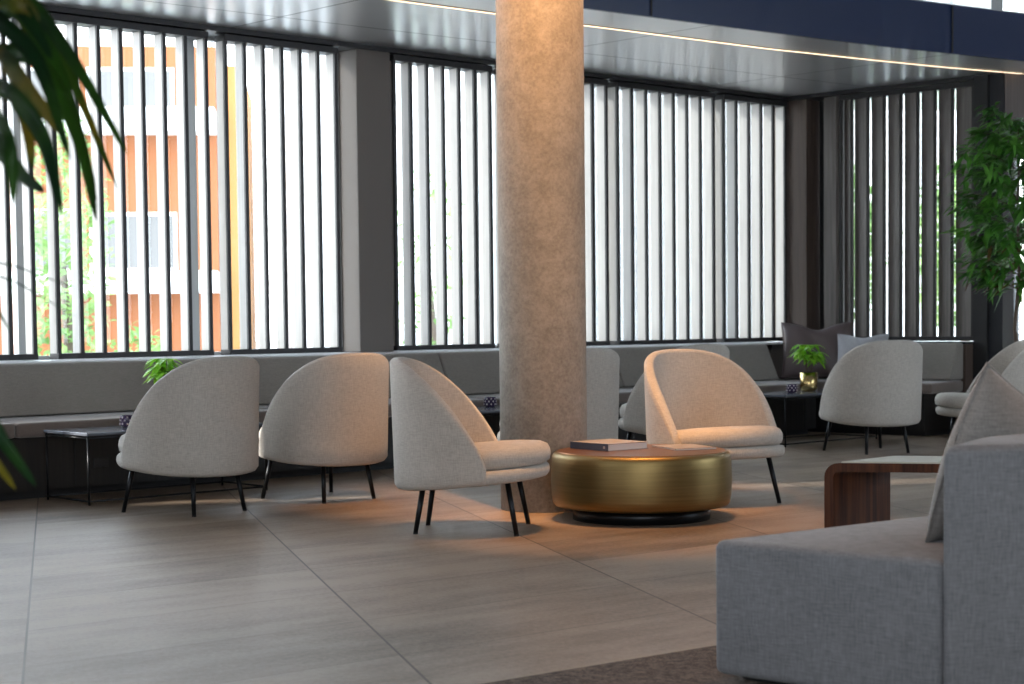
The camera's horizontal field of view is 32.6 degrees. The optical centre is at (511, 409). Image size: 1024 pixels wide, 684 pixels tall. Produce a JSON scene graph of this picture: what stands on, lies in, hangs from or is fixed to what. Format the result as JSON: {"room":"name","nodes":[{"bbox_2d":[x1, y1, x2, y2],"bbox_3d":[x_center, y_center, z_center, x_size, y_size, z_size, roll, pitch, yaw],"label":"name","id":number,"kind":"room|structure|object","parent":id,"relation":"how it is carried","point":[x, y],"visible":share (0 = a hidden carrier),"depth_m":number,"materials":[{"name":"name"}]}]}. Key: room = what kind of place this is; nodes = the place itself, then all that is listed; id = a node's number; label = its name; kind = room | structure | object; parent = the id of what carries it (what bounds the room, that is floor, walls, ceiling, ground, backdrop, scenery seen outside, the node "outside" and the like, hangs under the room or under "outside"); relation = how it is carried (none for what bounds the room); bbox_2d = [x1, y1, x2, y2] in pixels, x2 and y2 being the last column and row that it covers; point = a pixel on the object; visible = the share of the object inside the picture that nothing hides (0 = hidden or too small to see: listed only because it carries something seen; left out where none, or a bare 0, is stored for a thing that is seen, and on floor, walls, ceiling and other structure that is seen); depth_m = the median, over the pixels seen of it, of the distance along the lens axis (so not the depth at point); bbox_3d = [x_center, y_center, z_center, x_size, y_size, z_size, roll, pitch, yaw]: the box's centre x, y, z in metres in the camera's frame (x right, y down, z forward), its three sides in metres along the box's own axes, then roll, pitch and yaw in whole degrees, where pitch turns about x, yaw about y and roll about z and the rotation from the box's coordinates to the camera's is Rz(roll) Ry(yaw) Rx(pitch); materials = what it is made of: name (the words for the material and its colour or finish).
{"room":"hotel lobby","nodes":[
{"label":"hotel lobby","id":0,"kind":"room"},
{"bbox_2d":[338,49,393,351],"bbox_3d":[-1.097,-1.548,12.938,0.310,2.233,0.280,-3,4,-42],"label":"wall","id":1,"kind":"structure","parent":0,"point":[364,75],"depth_m":12.82,"materials":[{"name":"grey paint"}]},
{"bbox_2d":[42,4,788,101],"bbox_3d":[-1.340,-2.631,12.675,10.720,0.037,0.330,-3,4,-42],"label":"trim","id":2,"kind":"structure","parent":1,"relation":"attached to","point":[213,31],"depth_m":12.57,"materials":[{"name":"brown metal"}]},
{"bbox_2d":[0,432,947,683],"bbox_3d":[1.436,0.732,6.122,13.544,0.120,20.752,-1,3,0],"label":"floor","id":3,"kind":"structure","parent":0,"point":[292,587],"depth_m":6.81,"materials":[{"name":"tile"}]},
{"bbox_2d":[0,0,127,489],"bbox_3d":[-1.010,0.029,3.131,0.600,1.642,1.158,-1,3,0],"label":"palm plant","id":4,"kind":"object","parent":3,"relation":"on","point":[38,42],"visible":1,"depth_m":3.01,"materials":[{"name":"green plant"}]},
{"bbox_2d":[44,422,267,505],"bbox_3d":[-2.063,0.296,10.227,1.200,0.402,0.500,-3,4,-42],"label":"side table","id":5,"kind":"object","parent":3,"relation":"on","point":[106,430],"visible":0.6,"depth_m":9.97,"materials":[{"name":"black metal"}]},
{"bbox_2d":[119,415,131,426],"bbox_3d":[-2.234,0.064,10.175,0.097,0.068,0.096,-1,3,0],"label":"votive holder","id":6,"kind":"object","parent":5,"relation":"on","point":[124,420],"visible":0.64,"depth_m":10.14,"materials":[{"name":"purple glass"}]},
{"bbox_2d":[142,358,181,384],"bbox_3d":[-2.021,-0.108,10.308,0.331,0.395,0.387,-1,3,0],"label":"potted plant","id":7,"kind":"object","parent":5,"relation":"on","point":[161,368],"visible":0.41,"depth_m":10.25,"materials":[{"name":"green plant"}]},
{"bbox_2d":[116,356,258,516],"bbox_3d":[-1.728,0.126,9.323,0.760,0.828,0.739,2,4,39],"label":"tub chair","id":8,"kind":"object","parent":3,"relation":"on","point":[200,419],"visible":1,"depth_m":9.00,"materials":[{"name":"fabric"}]},
{"bbox_2d":[118,434,124,450],"bbox_3d":[-1.760,0.188,9.352,0.676,0.150,0.616,2,4,39],"label":"seat cushion","id":9,"kind":"object","parent":8,"relation":"on","point":[121,439],"depth_m":9.26,"materials":[{"name":"fabric"}]},
{"bbox_2d":[259,353,388,503],"bbox_3d":[-1.079,0.087,9.931,0.739,0.828,0.760,-3,4,-43],"label":"tub chair","id":10,"kind":"object","parent":3,"relation":"on","point":[332,411],"visible":0.98,"depth_m":9.60,"materials":[{"name":"fabric"}]},
{"bbox_2d":[0,344,817,500],"bbox_3d":[-1.155,0.017,11.891,9.610,0.768,0.700,-3,4,-42],"label":"banquette","id":11,"kind":"object","parent":3,"relation":"on","point":[35,398],"visible":0.41,"depth_m":10.79,"materials":[{"name":"grey fabric"}]},
{"bbox_2d":[1,422,14,438],"bbox_3d":[-3.865,0.151,9.405,2.244,0.097,0.690,-3,4,-42],"label":"seat cushion","id":12,"kind":"object","parent":11,"relation":"on","point":[9,427],"depth_m":9.89,"materials":[{"name":"fabric"}]},
{"bbox_2d":[0,359,198,416],"bbox_3d":[-2.518,-0.148,10.916,1.792,0.308,0.264,-3,4,-42],"label":"cushion","id":13,"kind":"object","parent":11,"relation":"on","point":[54,389],"depth_m":10.68,"materials":[{"name":"fabric"}]},
{"bbox_2d":[0,409,267,437],"bbox_3d":[-2.372,0.066,10.770,1.794,0.097,0.690,-3,4,-42],"label":"seat cushion","id":14,"kind":"object","parent":11,"relation":"on","point":[32,423],"depth_m":10.31,"materials":[{"name":"fabric"}]},
{"bbox_2d":[252,353,443,404],"bbox_3d":[-1.191,-0.225,12.130,1.792,0.308,0.264,-3,4,-42],"label":"cushion","id":15,"kind":"object","parent":11,"relation":"on","point":[273,371],"depth_m":11.77,"materials":[{"name":"fabric"}]},
{"bbox_2d":[259,398,483,416],"bbox_3d":[-1.045,-0.011,11.984,1.794,0.097,0.690,-3,4,-42],"label":"seat cushion","id":16,"kind":"object","parent":11,"relation":"on","point":[263,403],"depth_m":11.73,"materials":[{"name":"fabric"}]},
{"bbox_2d":[433,348,622,394],"bbox_3d":[0.136,-0.301,13.344,1.792,0.308,0.264,-3,4,-42],"label":"cushion","id":17,"kind":"object","parent":11,"relation":"on","point":[473,372],"depth_m":12.88,"materials":[{"name":"fabric"}]},
{"bbox_2d":[466,388,632,404],"bbox_3d":[0.282,-0.087,13.198,1.794,0.097,0.690,-3,4,-42],"label":"seat cushion","id":18,"kind":"object","parent":11,"relation":"on","point":[624,393],"depth_m":12.92,"materials":[{"name":"fabric"}]},
{"bbox_2d":[610,344,777,386],"bbox_3d":[1.515,-0.381,14.605,1.932,0.308,0.264,-3,4,-42],"label":"cushion","id":19,"kind":"object","parent":11,"relation":"on","point":[755,359],"depth_m":14.90,"materials":[{"name":"fabric"}]},
{"bbox_2d":[619,380,817,391],"bbox_3d":[1.661,-0.167,14.459,1.934,0.097,0.690,-3,4,-42],"label":"seat cushion","id":20,"kind":"object","parent":11,"relation":"on","point":[764,385],"depth_m":14.47,"materials":[{"name":"fabric"}]},
{"bbox_2d":[390,357,550,536],"bbox_3d":[-0.196,0.159,8.350,0.760,0.828,0.739,0,3,7],"label":"tub chair","id":21,"kind":"object","parent":3,"relation":"on","point":[441,440],"visible":1,"depth_m":8.08,"materials":[{"name":"fabric"}]},
{"bbox_2d":[474,440,550,470],"bbox_3d":[-0.154,0.223,8.348,0.676,0.150,0.616,0,3,7],"label":"seat cushion","id":22,"kind":"object","parent":21,"relation":"on","point":[504,455],"depth_m":8.10,"materials":[{"name":"fabric"}]},
{"bbox_2d":[476,405,499,415],"bbox_3d":[-0.061,0.182,12.032,1.200,0.402,0.500,-3,4,-42],"label":"side table","id":23,"kind":"object","parent":3,"relation":"on","point":[482,409],"visible":0.03,"depth_m":11.66,"materials":[{"name":"black metal"}]},
{"bbox_2d":[483,397,496,406],"bbox_3d":[-0.151,-0.055,12.073,0.097,0.068,0.096,-1,3,0],"label":"votive holder","id":24,"kind":"object","parent":23,"relation":"on","point":[488,401],"visible":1,"depth_m":12.04,"materials":[{"name":"purple glass"}]},
{"bbox_2d":[497,348,619,440],"bbox_3d":[0.280,0.030,10.759,0.739,0.828,0.760,-3,4,-35],"label":"tub chair","id":25,"kind":"object","parent":3,"relation":"on","point":[602,364],"visible":0.33,"depth_m":10.49,"materials":[{"name":"fabric"}]},
{"bbox_2d":[483,645,771,683],"bbox_3d":[2.940,0.731,4.535,6.100,0.012,4.000,-3,4,-37],"label":"rug","id":26,"kind":"object","parent":3,"relation":"on","point":[698,665],"visible":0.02,"depth_m":4.88,"materials":[{"name":"brown carpet"}]},
{"bbox_2d":[716,433,1023,683],"bbox_3d":[1.749,0.371,5.112,2.296,0.672,1.033,-3,4,-41],"label":"sofa","id":27,"kind":"object","parent":26,"relation":"on","point":[873,602],"visible":1,"depth_m":4.41,"materials":[{"name":"fabric"}]},
{"bbox_2d":[925,362,1023,541],"bbox_3d":[1.373,0.104,4.867,0.735,0.484,0.195,-3,4,-44],"label":"throw pillow","id":28,"kind":"object","parent":27,"relation":"on","point":[993,406],"visible":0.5,"depth_m":4.70,"materials":[{"name":"fabric"}]},
{"bbox_2d":[551,444,731,525],"bbox_3d":[0.649,0.371,8.791,0.908,0.342,0.908,-1,3,0],"label":"coffee table","id":29,"kind":"object","parent":3,"relation":"on","point":[652,486],"visible":0.86,"depth_m":8.43,"materials":[{"name":"gold metal"}]},
{"bbox_2d":[570,439,647,450],"bbox_3d":[0.493,0.178,8.897,0.274,0.036,0.290,-3,4,-38],"label":"book","id":30,"kind":"object","parent":29,"relation":"on","point":[601,444],"visible":1,"depth_m":8.82,"materials":[{"name":"grey paper"}]},
{"bbox_2d":[652,444,716,450],"bbox_3d":[0.872,0.188,8.882,0.224,0.008,0.294,-2,3,-20],"label":"book","id":31,"kind":"object","parent":29,"relation":"on","point":[676,447],"visible":1,"depth_m":8.85,"materials":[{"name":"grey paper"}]},
{"bbox_2d":[618,344,728,439],"bbox_3d":[1.099,-0.040,11.958,0.739,0.828,0.760,-3,4,-38],"label":"tub chair","id":32,"kind":"object","parent":3,"relation":"on","point":[633,414],"visible":0.25,"depth_m":11.71,"materials":[{"name":"fabric"}]},
{"bbox_2d":[619,403,626,417],"bbox_3d":[1.074,0.022,11.994,0.616,0.150,0.676,-3,4,-38],"label":"seat cushion","id":33,"kind":"object","parent":32,"relation":"on","point":[622,409],"depth_m":11.97,"materials":[{"name":"fabric"}]},
{"bbox_2d":[644,349,784,502],"bbox_3d":[1.102,0.087,9.494,0.739,0.828,0.760,-2,3,-31],"label":"tub chair","id":34,"kind":"object","parent":3,"relation":"on","point":[693,396],"visible":0.77,"depth_m":9.71,"materials":[{"name":"fabric"}]},
{"bbox_2d":[677,425,782,447],"bbox_3d":[1.124,0.152,9.462,0.616,0.150,0.676,-2,3,-31],"label":"seat cushion","id":35,"kind":"object","parent":34,"relation":"on","point":[721,436],"depth_m":9.18,"materials":[{"name":"fabric"}]},
{"bbox_2d":[762,389,876,446],"bbox_3d":[2.374,0.053,14.032,1.200,0.402,0.500,-3,4,-42],"label":"side table","id":36,"kind":"object","parent":3,"relation":"on","point":[798,393],"visible":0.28,"depth_m":13.69,"materials":[{"name":"black metal"}]},
{"bbox_2d":[786,384,797,392],"bbox_3d":[2.214,-0.171,13.841,0.097,0.068,0.096,-1,3,0],"label":"votive holder","id":37,"kind":"object","parent":36,"relation":"on","point":[790,388],"visible":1,"depth_m":13.80,"materials":[{"name":"purple glass"}]},
{"bbox_2d":[789,344,829,390],"bbox_3d":[2.392,-0.341,14.103,0.331,0.377,0.387,-1,3,0],"label":"potted plant","id":38,"kind":"object","parent":36,"relation":"on","point":[808,380],"visible":1,"depth_m":14.05,"materials":[{"name":"green plant"}]},
{"bbox_2d":[770,343,962,435],"bbox_3d":[2.926,-0.194,15.161,1.875,0.768,0.550,2,4,43],"label":"banquette","id":39,"kind":"object","parent":3,"relation":"on","point":[942,368],"visible":0.3,"depth_m":14.68,"materials":[{"name":"grey fabric"}]},
{"bbox_2d":[770,344,827,377],"bbox_3d":[2.694,-0.443,15.582,0.910,0.308,0.224,2,4,43],"label":"cushion","id":40,"kind":"object","parent":39,"relation":"on","point":[776,354],"depth_m":15.79,"materials":[{"name":"fabric"}]},
{"bbox_2d":[780,321,852,378],"bbox_3d":[2.650,-0.519,15.214,0.632,0.495,0.227,0,3,19],"label":"throw pillow","id":41,"kind":"object","parent":39,"relation":"on","point":[792,334],"visible":0.56,"depth_m":15.17,"materials":[{"name":"grey fabric"}]},
{"bbox_2d":[837,333,888,361],"bbox_3d":[2.974,-0.450,14.868,0.450,0.397,0.201,1,3,21],"label":"throw pillow","id":42,"kind":"object","parent":39,"relation":"on","point":[846,343],"visible":0.28,"depth_m":14.86,"materials":[{"name":"grey fabric"}]},
{"bbox_2d":[774,377,962,393],"bbox_3d":[2.926,-0.216,15.160,1.875,0.097,0.550,2,4,43],"label":"seat cushion","id":43,"kind":"object","parent":39,"relation":"on","point":[930,385],"depth_m":14.60,"materials":[{"name":"fabric"}]},
{"bbox_2d":[918,343,962,379],"bbox_3d":[3.380,-0.418,14.951,0.935,0.308,0.224,2,4,43],"label":"cushion","id":44,"kind":"object","parent":39,"relation":"on","point":[941,361],"depth_m":14.68,"materials":[{"name":"fabric"}]},
{"bbox_2d":[819,340,922,454],"bbox_3d":[2.642,-0.106,12.926,0.739,0.828,0.760,-2,3,-20],"label":"tub chair","id":45,"kind":"object","parent":3,"relation":"on","point":[878,384],"visible":1,"depth_m":12.59,"materials":[{"name":"fabric"}]},
{"bbox_2d":[824,456,941,527],"bbox_3d":[1.870,0.410,6.975,1.211,0.426,0.331,0,3,14],"label":"table","id":46,"kind":"object","parent":3,"relation":"on","point":[855,491],"visible":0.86,"depth_m":7.00,"materials":[{"name":"brown wood"}]},
{"bbox_2d":[935,339,1023,441],"bbox_3d":[3.537,-0.120,13.013,0.760,0.828,0.739,0,3,2],"label":"tub chair","id":47,"kind":"object","parent":3,"relation":"on","point":[1009,362],"visible":0.44,"depth_m":12.88,"materials":[{"name":"fabric"}]},
{"bbox_2d":[935,392,969,408],"bbox_3d":[3.496,-0.056,13.017,0.676,0.150,0.616,0,3,2],"label":"seat cushion","id":48,"kind":"object","parent":47,"relation":"on","point":[950,400],"depth_m":12.85,"materials":[{"name":"fabric"}]},
{"bbox_2d":[937,102,1023,342],"bbox_3d":[4.061,-1.082,13.943,1.308,2.644,1.357,-1,3,0],"label":"indoor tree","id":49,"kind":"object","parent":3,"relation":"on","point":[1005,190],"visible":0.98,"depth_m":13.82,"materials":[{"name":"green plant"}]},
{"bbox_2d":[38,0,1023,109],"bbox_3d":[0.790,-2.761,13.223,16.898,0.120,3.636,-3,4,-35],"label":"ceiling","id":50,"kind":"structure","parent":0,"point":[384,23],"depth_m":12.70,"materials":[{"name":"black paint"}]},
{"bbox_2d":[389,0,495,13],"bbox_3d":[-0.428,-2.580,11.182,0.829,0.007,0.088,-3,4,-37],"label":"recessed light","id":51,"kind":"object","parent":50,"relation":"in","point":[442,6],"depth_m":11.19,"materials":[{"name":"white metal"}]},
{"bbox_2d":[584,24,1023,73],"bbox_3d":[2.350,-2.716,13.265,4.601,0.007,0.254,-3,4,-37],"label":"recessed light","id":52,"kind":"object","parent":50,"relation":"in","point":[584,24],"depth_m":13.18,"materials":[{"name":"white metal"}]},
{"bbox_2d":[495,0,586,512],"bbox_3d":[0.147,-1.780,9.176,0.460,4.610,0.460,-1,3,0],"label":"wall column","id":53,"kind":"structure","parent":0,"point":[540,43],"depth_m":9.03,"materials":[{"name":"concrete"}]},
{"bbox_2d":[954,344,972,424],"bbox_3d":[3.280,-0.210,15.542,1.880,0.755,0.450,2,4,43],"label":"wall","id":54,"kind":"structure","parent":0,"point":[967,379],"depth_m":14.76,"materials":[{"name":"grey paint"}]},
{"bbox_2d":[775,102,788,336],"bbox_3d":[2.514,-1.740,16.275,0.218,2.198,0.250,-3,4,-42],"label":"trim","id":55,"kind":"structure","parent":54,"relation":"attached to","point":[787,102],"depth_m":16.15,"materials":[{"name":"black metal"}]},
{"bbox_2d":[789,99,819,329],"bbox_3d":[2.698,-1.732,16.096,0.190,2.198,0.250,2,4,43],"label":"column","id":56,"kind":"structure","parent":54,"relation":"on","point":[804,119],"depth_m":16.01,"materials":[{"name":"grey paint"}]},
{"bbox_2d":[819,101,823,328],"bbox_3d":[2.899,-1.732,16.053,0.155,2.198,0.040,2,4,43],"label":"trim","id":57,"kind":"structure","parent":54,"relation":"attached to","point":[821,103],"depth_m":16.07,"materials":[{"name":"black metal"}]},
{"bbox_2d":[824,96,838,327],"bbox_3d":[2.931,-1.723,15.874,0.125,2.198,0.180,2,4,43],"label":"trim","id":58,"kind":"structure","parent":54,"relation":"attached to","point":[831,104],"depth_m":15.80,"materials":[{"name":"grey paint"}]},
{"bbox_2d":[915,341,972,343],"bbox_3d":[3.342,-0.595,15.445,1.680,0.018,0.435,2,4,43],"label":"trim","id":59,"kind":"structure","parent":54,"relation":"on","point":[962,342],"depth_m":14.98,"materials":[{"name":"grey metal"}]},
{"bbox_2d":[839,81,973,340],"bbox_3d":[3.447,-1.698,15.248,1.318,2.188,0.102,2,4,43],"label":"window blinds","id":60,"kind":"object","parent":59,"relation":"on","point":[964,90],"visible":0.79,"depth_m":15.24,"materials":[{"name":"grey metal"}]},
{"bbox_2d":[1005,73,1023,120],"bbox_3d":[6.148,-2.625,14.997,4.200,0.444,0.280,-1,3,-8],"label":"wall","id":61,"kind":"structure","parent":0,"point":[1014,83],"depth_m":14.58,"materials":[{"name":"grey paint"}]},
{"bbox_2d":[583,0,1023,61],"bbox_3d":[1.359,-2.796,11.695,16.102,0.365,0.541,-3,4,-35],"label":"trim","id":62,"kind":"structure","parent":61,"relation":"attached to","point":[899,24],"depth_m":12.82,"materials":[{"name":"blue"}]},
{"bbox_2d":[785,76,973,100],"bbox_3d":[3.280,-2.824,15.451,1.900,0.034,0.310,2,4,43],"label":"trim","id":63,"kind":"structure","parent":61,"relation":"attached to","point":[815,96],"depth_m":15.34,"materials":[{"name":"brown metal"}]},
{"bbox_2d":[916,0,1023,13],"bbox_3d":[1.242,-3.605,11.649,15.338,1.253,0.551,-3,4,-35],"label":"window","id":64,"kind":"structure","parent":61,"relation":"in","point":[1013,6],"depth_m":13.61,"materials":[{"name":"clear glass"}]},
{"bbox_2d":[973,74,989,379],"bbox_3d":[4.050,-1.311,14.846,0.125,3.009,0.330,2,4,43],"label":"trim","id":65,"kind":"structure","parent":61,"relation":"attached to","point":[981,82],"depth_m":14.73,"materials":[{"name":"black metal"}]},
{"bbox_2d":[989,73,1019,360],"bbox_3d":[4.156,-1.308,14.769,0.125,3.009,0.300,2,4,43],"label":"trim","id":66,"kind":"structure","parent":61,"relation":"attached to","point":[1001,335],"depth_m":14.68,"materials":[{"name":"brown metal"}]},
{"bbox_3d":[-1.312,-0.012,12.617,10.460,0.756,0.575,-3,4,-42],"label":"wall window","id":67,"kind":"structure","parent":0,"visible":0},
{"bbox_2d":[0,19,20,360],"bbox_3d":[-3.655,-1.390,10.740,1.290,2.200,0.070,-3,4,-42],"label":"window","id":68,"kind":"structure","parent":67,"relation":"attached to","point":[11,113],"depth_m":11.19,"materials":[{"name":"clear glass"}]},
{"bbox_2d":[12,19,193,359],"bbox_3d":[-2.704,-1.445,11.610,1.290,2.200,0.070,-3,4,-42],"label":"window","id":69,"kind":"structure","parent":67,"relation":"attached to","point":[17,124],"depth_m":11.19,"materials":[{"name":"silver metal"}]},
{"bbox_2d":[188,37,342,355],"bbox_3d":[-1.757,-1.499,12.476,1.280,2.200,0.070,-3,4,-42],"label":"window","id":70,"kind":"structure","parent":67,"relation":"attached to","point":[191,64],"depth_m":12.05,"materials":[{"name":"silver metal"}]},
{"bbox_2d":[0,87,782,363],"bbox_3d":[-1.352,-1.496,12.508,10.380,2.218,0.577,-3,4,-42],"label":"window","id":71,"kind":"structure","parent":67,"relation":"attached to","point":[620,91],"depth_m":15.03,"materials":[{"name":"clear glass"}]},
{"bbox_2d":[0,17,37,359],"bbox_3d":[-3.475,-1.388,10.653,1.170,2.186,0.122,-3,4,-42],"label":"screen","id":72,"kind":"object","parent":71,"relation":"on","point":[27,193],"visible":0.52,"depth_m":10.99,"materials":[{"name":"white fabric"}]},
{"bbox_2d":[44,13,213,358],"bbox_3d":[-2.511,-1.443,11.535,1.164,2.186,0.122,-3,4,-42],"label":"screen","id":73,"kind":"object","parent":71,"relation":"on","point":[94,25],"visible":0.89,"depth_m":11.56,"materials":[{"name":"white fabric"}]},
{"bbox_2d":[215,34,342,354],"bbox_3d":[-1.633,-1.494,12.338,0.961,2.186,0.122,-3,4,-42],"label":"window blinds","id":74,"kind":"object","parent":71,"relation":"on","point":[296,49],"visible":1,"depth_m":12.31,"materials":[{"name":"white fabric"}]},
{"bbox_2d":[390,54,494,350],"bbox_3d":[-0.543,-1.556,13.335,0.978,2.186,0.122,-3,4,-42],"label":"screen","id":75,"kind":"object","parent":71,"relation":"on","point":[470,70],"visible":0.89,"depth_m":13.34,"materials":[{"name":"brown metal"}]},
{"bbox_2d":[494,69,609,347],"bbox_3d":[0.338,-1.607,14.140,1.162,2.186,0.122,-3,4,-42],"label":"screen","id":76,"kind":"object","parent":71,"relation":"on","point":[601,85],"visible":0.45,"depth_m":14.45,"materials":[{"name":"brown metal"}]},
{"bbox_2d":[608,81,716,344],"bbox_3d":[1.300,-1.662,15.021,1.235,2.186,0.122,-3,4,-42],"label":"screen","id":77,"kind":"object","parent":71,"relation":"on","point":[683,95],"visible":0.88,"depth_m":15.00,"materials":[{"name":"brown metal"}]},
{"bbox_2d":[715,94,786,341],"bbox_3d":[2.163,-1.712,15.810,0.886,2.186,0.122,-3,4,-42],"label":"screen","id":78,"kind":"object","parent":71,"relation":"on","point":[774,110],"visible":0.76,"depth_m":15.76,"materials":[{"name":"brown metal"}]},
{"bbox_2d":[399,65,463,350],"bbox_3d":[-0.685,-1.561,13.458,0.990,2.200,0.070,-3,4,-42],"label":"window","id":79,"kind":"structure","parent":67,"relation":"attached to","point":[412,65],"depth_m":13.58,"materials":[{"name":"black metal"}]},
{"bbox_2d":[476,71,496,348],"bbox_3d":[0.160,-1.610,14.230,1.300,2.200,0.070,-3,4,-42],"label":"window","id":80,"kind":"structure","parent":67,"relation":"attached to","point":[492,72],"depth_m":13.80,"materials":[{"name":"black metal"}]},
{"bbox_2d":[702,99,768,342],"bbox_3d":[2.003,-1.716,15.915,1.020,2.200,0.071,-3,4,-42],"label":"window","id":81,"kind":"structure","parent":67,"relation":"attached to","point":[702,99],"depth_m":15.94,"materials":[{"name":"clear glass"}]},
{"label":"outside","id":82,"kind":"structure","parent":0,"visible":0},
{"bbox_2d":[256,333,1023,348],"bbox_3d":[-0.016,-1.521,51.490,120.000,0.150,97.000,-1,3,0],"label":"ground","id":83,"kind":"structure","parent":82,"point":[273,344],"depth_m":84.11,"materials":[{"name":"grey"}]},
{"bbox_2d":[10,119,116,355],"bbox_3d":[-5.000,-1.648,19.538,1.316,3.548,1.359,-1,3,0],"label":"tree","id":84,"kind":"object","parent":83,"relation":"on","point":[67,330],"visible":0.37,"depth_m":19.42,"materials":[{"name":"green plant"}]},
{"bbox_2d":[0,46,256,355],"bbox_3d":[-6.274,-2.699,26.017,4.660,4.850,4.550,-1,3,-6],"label":"building","id":85,"kind":"structure","parent":83,"relation":"on","point":[83,51],"depth_m":24.38,"materials":[{"name":"brown"}]},
{"bbox_2d":[109,321,160,351],"bbox_3d":[-4.035,-0.418,18.986,0.834,1.113,0.893,-1,3,0],"label":"shrub","id":86,"kind":"object","parent":83,"relation":"on","point":[156,347],"visible":0.09,"depth_m":18.93,"materials":[{"name":"green plant"}]},
{"bbox_2d":[397,151,467,344],"bbox_3d":[-1.016,-1.560,21.231,1.179,3.203,1.019,-1,3,0],"label":"tree","id":87,"kind":"object","parent":83,"relation":"on","point":[432,194],"visible":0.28,"depth_m":21.23,"materials":[{"name":"green plant"}]},
{"bbox_2d":[284,51,955,347],"bbox_3d":[1.847,-4.030,29.299,11.200,7.000,4.080,-1,3,-3],"label":"building","id":88,"kind":"structure","parent":83,"relation":"on","point":[287,81],"depth_m":27.17,"materials":[{"name":"white"}]},
{"bbox_2d":[854,165,887,321],"bbox_3d":[4.362,-1.778,23.565,1.564,3.146,1.458,-1,3,0],"label":"tree","id":89,"kind":"object","parent":83,"relation":"on","point":[854,165],"visible":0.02,"depth_m":23.42,"materials":[{"name":"green plant"}]},
{"bbox_2d":[903,154,1021,326],"bbox_3d":[5.831,-1.754,22.633,1.613,3.164,1.440,-1,3,0],"label":"tree","id":90,"kind":"object","parent":83,"relation":"on","point":[955,154],"visible":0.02,"depth_m":22.51,"materials":[{"name":"green plant"}]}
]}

